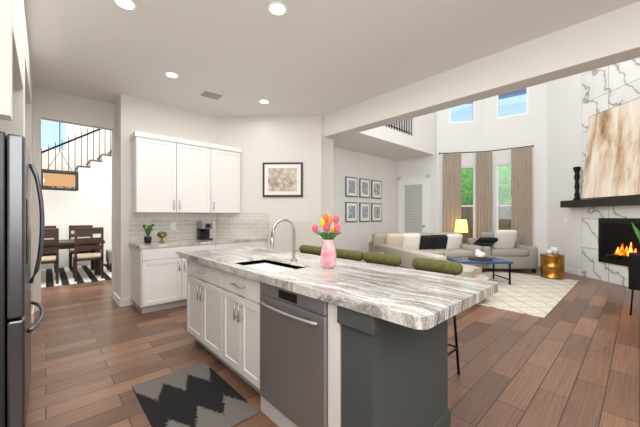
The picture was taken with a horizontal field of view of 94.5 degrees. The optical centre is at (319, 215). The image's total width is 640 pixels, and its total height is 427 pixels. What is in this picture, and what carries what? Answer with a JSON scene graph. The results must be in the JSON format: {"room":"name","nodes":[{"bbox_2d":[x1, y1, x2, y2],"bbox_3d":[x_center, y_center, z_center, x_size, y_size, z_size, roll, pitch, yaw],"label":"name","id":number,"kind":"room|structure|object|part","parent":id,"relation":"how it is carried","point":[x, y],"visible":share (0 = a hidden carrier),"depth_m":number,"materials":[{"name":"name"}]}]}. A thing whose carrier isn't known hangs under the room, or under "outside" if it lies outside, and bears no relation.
{"room":"kitchen","nodes":[
{"label":"kitchen","id":0,"kind":"room"},
{"bbox_2d":[0,0,32,321],"bbox_3d":[-1.487,-0.225,-0.205,2.200,3.050,9.720,0,0,-43],"label":"wall","id":1,"kind":"structure","parent":0,"point":[16,101],"depth_m":2.15,"materials":[{"name":"white paint"}]},
{"bbox_2d":[33,87,114,310],"bbox_3d":[-5.757,-1.700,2.383,6.790,6.000,0.120,0,0,-43],"label":"wall","id":2,"kind":"structure","parent":0,"point":[48,105],"depth_m":4.22,"materials":[{"name":"white paint"}]},
{"bbox_2d":[42,124,111,184],"bbox_3d":[-1.519,-1.700,5.320,17.000,6.000,11.770,0,0,-43],"label":"wall","id":3,"kind":"structure","parent":0,"point":[74,131],"depth_m":8.31,"materials":[{"name":"white paint"}]},
{"bbox_2d":[129,213,268,241],"bbox_3d":[-1.833,0.167,4.739,1.970,0.434,0.673,0,0,-43],"label":"tile backsplash","id":4,"kind":"structure","parent":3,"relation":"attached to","point":[242,225],"depth_m":4.94,"materials":[{"name":"beige tile"}]},
{"bbox_2d":[171,222,175,229],"bbox_3d":[-2.338,0.160,4.714,0.075,0.120,0.007,0,0,-43],"label":"electrical outlet plate","id":5,"kind":"object","parent":4,"relation":"attached to","point":[173,225],"depth_m":4.71,"materials":[{"name":"white plastic"}]},
{"bbox_2d":[32,260,581,322],"bbox_3d":[-2.740,1.245,5.333,15.227,0.110,9.847,0,0,-43],"label":"baseboard","id":6,"kind":"structure","parent":3,"relation":"attached to","point":[121,302],"depth_m":4.36,"materials":[{"name":"white wood"}]},
{"bbox_2d":[324,1,639,138],"bbox_3d":[2.246,-3.040,2.932,0.300,3.320,9.250,0,0,-43],"label":"header","id":7,"kind":"object","parent":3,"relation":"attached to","point":[607,39],"visible":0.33,"depth_m":3.11,"materials":[{"name":"white paint"}]},
{"bbox_2d":[115,94,332,304],"bbox_3d":[-1.534,-1.700,5.027,3.000,6.000,1.980,0,0,-43],"label":"wall","id":8,"kind":"structure","parent":0,"point":[259,141],"depth_m":5.15,"materials":[{"name":"white paint"}]},
{"bbox_2d":[130,135,213,212],"bbox_3d":[-2.244,-0.585,4.577,1.106,1.070,0.346,0,0,-43],"label":"upper cabinet","id":9,"kind":"object","parent":8,"relation":"attached to","point":[169,174],"depth_m":4.38,"materials":[{"name":"white wood"}]},
{"bbox_2d":[214,147,241,212],"bbox_3d":[-1.712,-0.585,5.070,0.582,1.070,0.346,0,0,-43],"label":"upper cabinet","id":10,"kind":"object","parent":8,"relation":"attached to","point":[226,162],"depth_m":4.97,"materials":[{"name":"white wood"}]},
{"bbox_2d":[263,162,302,196],"bbox_3d":[-0.647,-0.630,5.142,0.700,0.600,0.033,0,0,2],"label":"framed picture","id":11,"kind":"object","parent":8,"relation":"attached to","point":[282,179],"visible":0.98,"depth_m":5.13,"materials":[{"name":"brown paper"}]},
{"bbox_2d":[24,0,639,116],"bbox_3d":[-1.483,-1.900,-0.201,9.550,0.300,9.720,0,0,-43],"label":"ceiling","id":12,"kind":"structure","parent":0,"point":[312,57],"depth_m":3.04,"materials":[{"name":"white paint"}]},
{"bbox_2d":[113,0,136,10],"bbox_3d":[-1.595,-1.741,2.421,0.169,0.014,0.169,0,0,41],"label":"recessed light","id":13,"kind":"object","parent":12,"relation":"in","point":[130,5],"depth_m":2.43,"materials":[{"name":"white"}]},
{"bbox_2d":[164,71,178,77],"bbox_3d":[-1.827,-1.741,3.651,0.169,0.014,0.169,0,0,41],"label":"recessed light","id":14,"kind":"object","parent":12,"relation":"in","point":[171,74],"depth_m":3.63,"materials":[{"name":"white plastic"}]},
{"bbox_2d":[198,89,224,99],"bbox_3d":[-1.556,-1.741,4.256,0.300,0.014,0.240,0,0,-43],"label":"ceiling vent","id":15,"kind":"object","parent":12,"relation":"in","point":[211,94],"visible":1,"depth_m":4.23,"materials":[{"name":"white metal"}]},
{"bbox_2d":[258,99,269,103],"bbox_3d":[-0.850,-1.741,4.501,0.169,0.014,0.169,0,0,26],"label":"recessed light","id":16,"kind":"object","parent":12,"relation":"in","point":[264,101],"depth_m":4.48,"materials":[{"name":"white plastic"}]},
{"bbox_2d":[267,1,287,15],"bbox_3d":[-0.357,-1.741,2.490,0.169,0.014,0.169,0,0,26],"label":"recessed light","id":17,"kind":"object","parent":12,"relation":"in","point":[276,8],"depth_m":2.47,"materials":[{"name":"white"}]},
{"bbox_2d":[26,262,639,426],"bbox_3d":[-1.053,1.360,4.817,17.000,0.120,16.500,0,0,-43],"label":"floor","id":18,"kind":"structure","parent":0,"point":[571,358],"depth_m":2.66,"materials":[{"name":"brown wood"}]},
{"bbox_2d":[0,131,44,426],"bbox_3d":[-2.219,0.425,1.707,0.924,1.750,0.920,0,0,-43],"label":"refrigerator","id":19,"kind":"object","parent":18,"relation":"on","point":[17,167],"visible":1,"depth_m":1.61,"materials":[{"name":"silver metal"}]},
{"bbox_2d":[41,264,111,287],"bbox_3d":[-5.589,1.293,6.477,3.600,0.014,2.400,0,0,-43],"label":"dining rug","id":20,"kind":"object","parent":18,"relation":"on","point":[85,274],"visible":0.44,"depth_m":6.29,"materials":[{"name":"fabric"}]},
{"bbox_2d":[42,226,55,272],"bbox_3d":[-6.301,0.757,6.731,0.460,1.054,0.460,0,0,-43],"label":"dining chair","id":21,"kind":"object","parent":20,"relation":"on","point":[49,253],"visible":0.23,"depth_m":6.89,"materials":[{"name":"brown wood"}]},
{"bbox_2d":[41,228,58,283],"bbox_3d":[-5.282,0.757,5.630,0.460,1.054,0.460,0,0,-43],"label":"dining chair","id":22,"kind":"object","parent":20,"relation":"on","point":[50,259],"visible":0.56,"depth_m":5.58,"materials":[{"name":"brown wood"}]},
{"bbox_2d":[43,239,104,274],"bbox_3d":[-5.741,0.912,6.200,1.900,0.744,1.000,0,0,-43],"label":"dining table","id":23,"kind":"object","parent":20,"relation":"on","point":[67,244],"visible":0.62,"depth_m":6.28,"materials":[{"name":"brown wood"}]},
{"bbox_2d":[69,225,92,270],"bbox_3d":[-5.795,0.757,7.200,0.460,1.054,0.460,0,0,-43],"label":"dining chair","id":24,"kind":"object","parent":20,"relation":"on","point":[71,228],"visible":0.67,"depth_m":7.20,"materials":[{"name":"brown wood"}]},
{"bbox_3d":[-5.785,0.820,7.189,0.440,0.060,0.430,0,0,-43],"label":"seat beige","id":25,"kind":"part","parent":24,"relation":"part of","materials":[{"name":"beige fabric"}]},
{"bbox_2d":[73,227,103,281],"bbox_3d":[-4.776,0.757,6.099,0.460,1.054,0.460,0,0,-43],"label":"dining chair","id":26,"kind":"object","parent":20,"relation":"on","point":[99,257],"visible":1,"depth_m":5.96,"materials":[{"name":"brown wood"}]},
{"bbox_3d":[-4.786,0.820,6.110,0.440,0.060,0.430,0,0,-43],"label":"seat beige","id":27,"kind":"part","parent":26,"relation":"part of","materials":[{"name":"beige fabric"}]},
{"bbox_2d":[106,249,111,271],"bbox_3d":[-4.795,0.802,7.077,0.480,0.964,0.460,0,0,-43],"label":"chair","id":28,"kind":"object","parent":20,"relation":"on","point":[109,258],"visible":0.23,"depth_m":6.79,"materials":[{"name":"fabric"}]},
{"bbox_2d":[41,128,111,269],"bbox_3d":[-6.823,-0.863,7.618,5.660,4.326,0.930,0,0,-43],"label":"staircase","id":29,"kind":"structure","parent":18,"relation":"on","point":[89,202],"depth_m":7.67,"materials":[{"name":"white paint"}]},
{"bbox_2d":[132,362,258,426],"bbox_3d":[-0.914,1.294,2.098,0.550,0.012,0.920,0,0,-43],"label":"kitchen mat","id":30,"kind":"object","parent":18,"relation":"on","point":[203,394],"visible":1,"depth_m":2.07,"materials":[{"name":"grey fabric"}]},
{"bbox_2d":[129,238,267,313],"bbox_3d":[-1.833,0.843,4.728,1.955,0.915,0.682,0,0,-43],"label":"base cabinet","id":31,"kind":"object","parent":18,"relation":"on","point":[159,274],"visible":0.42,"depth_m":4.10,"materials":[{"name":"white wood"}]},
{"bbox_2d":[129,238,267,248],"bbox_3d":[-1.844,0.405,4.740,1.955,0.040,0.651,0,0,-43],"label":"countertop","id":32,"kind":"structure","parent":31,"relation":"on","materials":[{"name":"grey stone"}]},
{"bbox_2d":[142,224,153,242],"bbox_3d":[-2.455,0.251,4.241,0.156,0.265,0.134,0,0,-43],"label":"potted plant","id":33,"kind":"object","parent":32,"relation":"on","point":[147,238],"visible":1,"depth_m":4.21,"materials":[{"name":"green plant"}]},
{"bbox_2d":[156,232,167,241],"bbox_3d":[-2.317,0.306,4.342,0.150,0.155,0.150,0,0,-43],"label":"bowl","id":34,"kind":"object","parent":32,"relation":"on","point":[161,235],"visible":1,"depth_m":4.31,"materials":[{"name":"gold metal"}]},
{"bbox_2d":[197,221,212,239],"bbox_3d":[-1.882,0.232,4.844,0.180,0.304,0.254,0,0,-43],"label":"coffee maker","id":35,"kind":"object","parent":32,"relation":"on","point":[203,229],"visible":0.98,"depth_m":4.80,"materials":[{"name":"silver metal"}]},
{"bbox_2d":[299,245,321,255],"bbox_3d":[-0.255,0.843,3.689,0.521,0.916,0.450,0,0,-43],"label":"bar stool","id":36,"kind":"object","parent":18,"relation":"on","point":[309,249],"visible":0.25,"depth_m":3.77,"materials":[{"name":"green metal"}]},
{"bbox_2d":[179,255,450,426],"bbox_3d":[-0.322,0.867,2.437,0.851,0.865,2.425,0,0,-43],"label":"kitchen island","id":37,"kind":"object","parent":18,"relation":"on","point":[293,338],"depth_m":1.66,"materials":[{"name":"painted wood"},{"name":"granite"},{"name":"stainless steel"}]},
{"bbox_2d":[179,247,497,330],"bbox_3d":[-0.221,0.410,2.432,0.900,0.050,2.770,0,0,-43],"label":"island countertop","id":38,"kind":"structure","parent":37,"relation":"on","point":[417,300],"depth_m":1.66,"materials":[{"name":"grey stone"}]},
{"bbox_2d":[243,259,294,270],"bbox_3d":[-0.414,0.507,2.383,0.390,0.205,0.700,0,0,-43],"label":"sink","id":39,"kind":"object","parent":38,"relation":"in","point":[263,264],"depth_m":2.55,"materials":[{"name":"white ceramic"}]},
{"bbox_2d":[270,219,298,262],"bbox_3d":[-0.290,0.204,2.482,0.273,0.361,0.103,0,0,-43],"label":"faucet","id":40,"kind":"object","parent":38,"relation":"on","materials":[{"name":"silver metal"}]},
{"bbox_2d":[312,213,340,267],"bbox_3d":[0.071,0.181,2.198,0.212,0.406,0.221,0,0,-43],"label":"vase","id":41,"kind":"object","parent":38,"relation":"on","point":[328,255],"visible":1,"depth_m":2.16,"materials":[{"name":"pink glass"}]},
{"bbox_2d":[336,248,362,260],"bbox_3d":[0.160,0.843,3.241,0.521,0.916,0.450,0,0,-43],"label":"bar stool","id":42,"kind":"object","parent":18,"relation":"on","point":[349,254],"visible":0.25,"depth_m":3.30,"materials":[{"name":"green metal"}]},
{"bbox_2d":[363,252,401,266],"bbox_3d":[0.479,0.843,2.897,0.521,0.916,0.450,0,0,-43],"label":"bar stool","id":43,"kind":"object","parent":18,"relation":"on","point":[384,259],"visible":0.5,"depth_m":2.97,"materials":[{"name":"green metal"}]},
{"bbox_2d":[412,258,462,374],"bbox_3d":[0.873,0.843,2.471,0.521,0.916,0.450,0,0,-43],"label":"bar stool","id":44,"kind":"object","parent":18,"relation":"on","point":[443,266],"visible":0.4,"depth_m":2.50,"materials":[{"name":"black metal"}]},
{"bbox_2d":[455,220,467,233],"bbox_3d":[3.848,0.700,8.061,0.340,1.200,0.340,0,0,-43],"label":"floor lamp","id":45,"kind":"object","parent":18,"relation":"on","point":[461,226],"visible":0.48,"depth_m":7.94,"materials":[{"name":"yellow fabric"}]},
{"bbox_2d":[477,269,578,317],"bbox_3d":[2.943,1.293,5.976,3.160,0.014,3.130,0,0,-43],"label":"living room rug","id":46,"kind":"object","parent":18,"relation":"on","point":[534,295],"visible":0.44,"depth_m":4.91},
{"bbox_2d":[368,232,488,279],"bbox_3d":[2.379,0.836,6.264,3.273,0.895,2.916,0,0,-43],"label":"sectional sofa","id":47,"kind":"object","parent":46,"relation":"on","point":[408,247],"visible":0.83,"depth_m":6.66,"materials":[{"name":"fabric"}]},
{"bbox_2d":[417,234,447,251],"bbox_3d":[2.616,0.630,6.892,0.718,0.387,0.263,0,0,-9],"label":"pillow","id":48,"kind":"object","parent":47,"relation":"on","point":[438,242],"depth_m":6.82,"materials":[{"name":"black fabric"}]},
{"bbox_2d":[446,249,512,284],"bbox_3d":[3.081,0.967,5.783,1.000,0.634,0.600,0,0,0],"label":"coffee table","id":49,"kind":"object","parent":46,"relation":"on","point":[480,257],"visible":0.85,"depth_m":5.65,"materials":[{"name":"blue"}]},
{"bbox_2d":[474,249,486,258],"bbox_3d":[3.131,0.739,5.783,0.204,0.178,0.204,0,0,0],"label":"decorative object","id":50,"kind":"object","parent":49,"relation":"on","point":[478,254],"depth_m":5.74,"materials":[{"name":"white ceramic"}]},
{"bbox_2d":[467,230,537,272],"bbox_3d":[4.343,0.806,7.133,1.210,0.954,0.920,0,0,5],"label":"armchair","id":51,"kind":"object","parent":46,"relation":"on","point":[503,244],"visible":0.73,"depth_m":6.75,"materials":[{"name":"fabric"}]},
{"bbox_2d":[472,237,497,247],"bbox_3d":[3.990,0.640,7.103,0.441,0.271,0.662,0,0,5],"label":"pillow","id":52,"kind":"object","parent":51,"relation":"on","point":[484,242],"depth_m":7.00,"materials":[{"name":"black fabric"}]},
{"bbox_2d":[491,230,517,250],"bbox_3d":[4.440,0.580,7.126,0.530,0.501,0.295,0,0,5],"label":"pillow","id":53,"kind":"object","parent":51,"relation":"on","point":[504,239],"depth_m":7.04,"materials":[{"name":"white fabric"}]},
{"bbox_2d":[540,247,564,279],"bbox_3d":[4.844,0.972,6.176,0.412,0.624,0.412,0,0,-43],"label":"drum side table","id":54,"kind":"object","parent":46,"relation":"on","point":[552,262],"visible":1,"depth_m":6.04,"materials":[{"name":"gold metal"}]},
{"bbox_2d":[546,247,558,254],"bbox_3d":[4.854,0.730,6.175,0.262,0.140,0.185,0,0,-43],"label":"decorative object","id":55,"kind":"object","parent":54,"relation":"on","point":[553,250],"depth_m":6.14,"materials":[{"name":"white"}]},
{"bbox_2d":[628,223,639,315],"bbox_3d":[4.277,0.656,3.865,0.349,1.289,0.340,0,0,-43],"label":"stand","id":56,"kind":"object","parent":18,"relation":"on","point":[633,271],"visible":1,"depth_m":3.84,"materials":[{"name":"black metal"}]},
{"bbox_2d":[333,123,396,259],"bbox_3d":[0.836,-1.700,8.031,4.560,6.000,0.150,0,0,-43],"label":"wall","id":57,"kind":"structure","parent":0,"point":[356,236],"depth_m":8.22,"materials":[{"name":"white paint"}]},
{"bbox_2d":[345,176,381,221],"bbox_3d":[1.254,-0.440,8.287,1.590,1.200,0.037,0,0,-43],"label":"gallery","id":58,"kind":"object","parent":57,"relation":"attached to","point":[364,192],"visible":1,"depth_m":8.22,"materials":[{"name":"grey"}]},
{"bbox_2d":[333,126,434,160],"bbox_3d":[1.256,-1.910,7.463,4.405,0.320,1.245,0,0,-43],"label":"balcony slab","id":59,"kind":"object","parent":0,"point":[387,143],"visible":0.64,"depth_m":7.45,"materials":[{"name":"white paint"}]},
{"bbox_2d":[386,118,411,135],"bbox_3d":[1.229,-2.570,6.672,3.186,1.000,0.060,0,0,-43],"label":"railing","id":60,"kind":"object","parent":59,"relation":"on","point":[394,127],"visible":0.08,"depth_m":7.51,"materials":[{"name":"black metal"}]},
{"bbox_2d":[397,112,436,233],"bbox_3d":[2.969,-1.700,9.047,1.274,6.000,0.150,0,0,43],"label":"wall","id":61,"kind":"structure","parent":0,"point":[426,165],"depth_m":8.75,"materials":[{"name":"white paint"}]},
{"bbox_2d":[404,184,422,232],"bbox_3d":[2.843,0.000,9.024,0.560,1.900,0.008,0,0,43],"label":"door blind","id":62,"kind":"object","parent":61,"relation":"attached to","point":[413,193],"depth_m":9.01,"materials":[{"name":"white plastic"}]},
{"bbox_2d":[398,174,429,232],"bbox_3d":[2.835,0.040,9.016,1.000,2.520,0.070,0,0,43],"label":"door","id":63,"kind":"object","parent":61,"relation":"attached to","point":[413,203],"visible":0.77,"depth_m":8.99,"materials":[{"name":"white painted wood"},{"name":"glass"}]},
{"bbox_2d":[410,112,434,143],"bbox_3d":[2.828,-3.385,8.165,1.145,2.630,0.140,0,0,-43],"label":"wall","id":64,"kind":"structure","parent":0,"point":[423,127],"depth_m":8.10,"materials":[{"name":"white paint"}]},
{"bbox_2d":[437,99,483,237],"bbox_3d":[4.005,-1.700,8.504,1.235,6.000,0.150,0,0,12],"label":"wall","id":65,"kind":"structure","parent":0,"point":[452,138],"depth_m":8.45,"materials":[{"name":"white paint"}]},
{"bbox_2d":[449,101,474,243],"bbox_3d":[4.053,-1.625,8.478,0.700,4.950,0.060,0,0,12],"label":"window","id":66,"kind":"structure","parent":65,"relation":"in","point":[464,113],"depth_m":8.44,"materials":[{"name":"white"}]},
{"bbox_2d":[484,82,546,266],"bbox_3d":[5.199,-1.700,7.932,1.411,6.000,0.150,0,0,37],"label":"wall","id":67,"kind":"structure","parent":0,"point":[530,129],"depth_m":7.63,"materials":[{"name":"white paint"}]},
{"bbox_2d":[439,145,533,153],"bbox_3d":[4.410,-1.780,7.979,0.902,0.050,2.074,0,0,-43],"label":"curtain rod","id":68,"kind":"object","parent":67,"relation":"attached to","point":[489,151],"visible":1,"depth_m":8.10,"materials":[{"name":"black metal"}]},
{"bbox_2d":[443,153,460,233],"bbox_3d":[3.732,-0.240,8.363,0.480,3.040,0.036,0,0,12],"label":"curtain","id":69,"kind":"object","parent":68,"relation":"hanging from","point":[451,189],"visible":0.67,"depth_m":8.37,"materials":[{"name":"fabric"}]},
{"bbox_2d":[476,152,491,237],"bbox_3d":[4.519,-0.240,8.155,0.171,3.040,0.360,0,0,-43],"label":"curtain","id":70,"kind":"object","parent":68,"relation":"hanging from","point":[483,191],"visible":0.69,"depth_m":8.19,"materials":[{"name":"fabric"}]},
{"bbox_2d":[511,147,531,245],"bbox_3d":[5.219,-0.240,7.671,0.440,3.040,0.036,0,0,37],"label":"curtain","id":71,"kind":"object","parent":68,"relation":"hanging from","point":[521,191],"visible":0.69,"depth_m":7.67,"materials":[{"name":"fabric"}]},
{"bbox_2d":[496,87,528,229],"bbox_3d":[5.158,-1.625,7.945,0.730,4.950,0.060,0,0,37],"label":"window","id":72,"kind":"structure","parent":67,"relation":"in","point":[518,105],"depth_m":8.03,"materials":[{"name":"white"}]},
{"bbox_2d":[498,88,525,98],"bbox_3d":[5.152,-3.625,7.937,0.630,0.850,0.020,0,0,37],"label":"roman shade","id":73,"kind":"object","parent":72,"relation":"attached to","point":[514,93],"visible":0.29,"depth_m":7.91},
{"bbox_2d":[547,57,639,286],"bbox_3d":[5.731,-1.700,5.950,0.150,6.000,2.984,0,0,2],"label":"wall","id":74,"kind":"structure","parent":0,"point":[564,126],"depth_m":6.47,"materials":[{"name":"white paint"}]},
{"bbox_2d":[560,196,639,207],"bbox_3d":[5.521,-0.265,5.597,0.237,0.150,2.222,0,0,2],"label":"mantel shelf","id":75,"kind":"object","parent":74,"relation":"attached to","point":[622,201],"visible":1,"depth_m":5.66,"materials":[{"name":"brown wood"}]},
{"bbox_2d":[573,166,580,199],"bbox_3d":[5.553,-0.702,6.397,0.140,0.720,0.140,0,0,2],"label":"vase","id":76,"kind":"object","parent":75,"relation":"on","point":[577,178],"visible":0.98,"depth_m":6.37,"materials":[{"name":"black ceramic"}]},
{"bbox_2d":[582,97,639,198],"bbox_3d":[5.508,-1.210,5.338,0.179,1.716,1.660,0,0,2],"label":"painting","id":77,"kind":"object","parent":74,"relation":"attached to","point":[612,164],"visible":1,"depth_m":5.54,"materials":[{"name":"brown paint"}]},
{"bbox_2d":[598,218,639,265],"bbox_3d":[5.588,0.480,5.440,0.090,0.880,1.090,0,0,2],"label":"fireplace insert","id":78,"kind":"object","parent":74,"relation":"in","point":[618,240],"visible":0.94,"depth_m":5.58,"materials":[{"name":"black metal"}]},
{"bbox_3d":[-1.053,-4.800,4.817,17.000,0.200,16.500,0,0,-43],"label":"ceiling","id":79,"kind":"structure","parent":0,"visible":0},
{"bbox_2d":[41,122,78,190],"bbox_3d":[-5.580,-2.630,6.349,0.600,4.140,0.340,0,0,-43],"label":"dining chandelier","id":80,"kind":"object","parent":79,"relation":"hanging from","point":[56,179],"visible":0.98,"depth_m":6.29,"materials":[{"name":"black metal"}]},
{"bbox_3d":[-1.057,-1.700,4.732,17.120,6.000,16.620,0,0,-43],"label":"wall","id":81,"kind":"structure","parent":0,"visible":0},
{"bbox_2d":[41,119,67,151],"bbox_3d":[-7.194,-2.200,7.989,0.600,0.900,0.060,0,0,-43],"label":"window","id":82,"kind":"structure","parent":81,"relation":"in","point":[50,133],"depth_m":7.99,"materials":[{"name":"white"}]}
]}

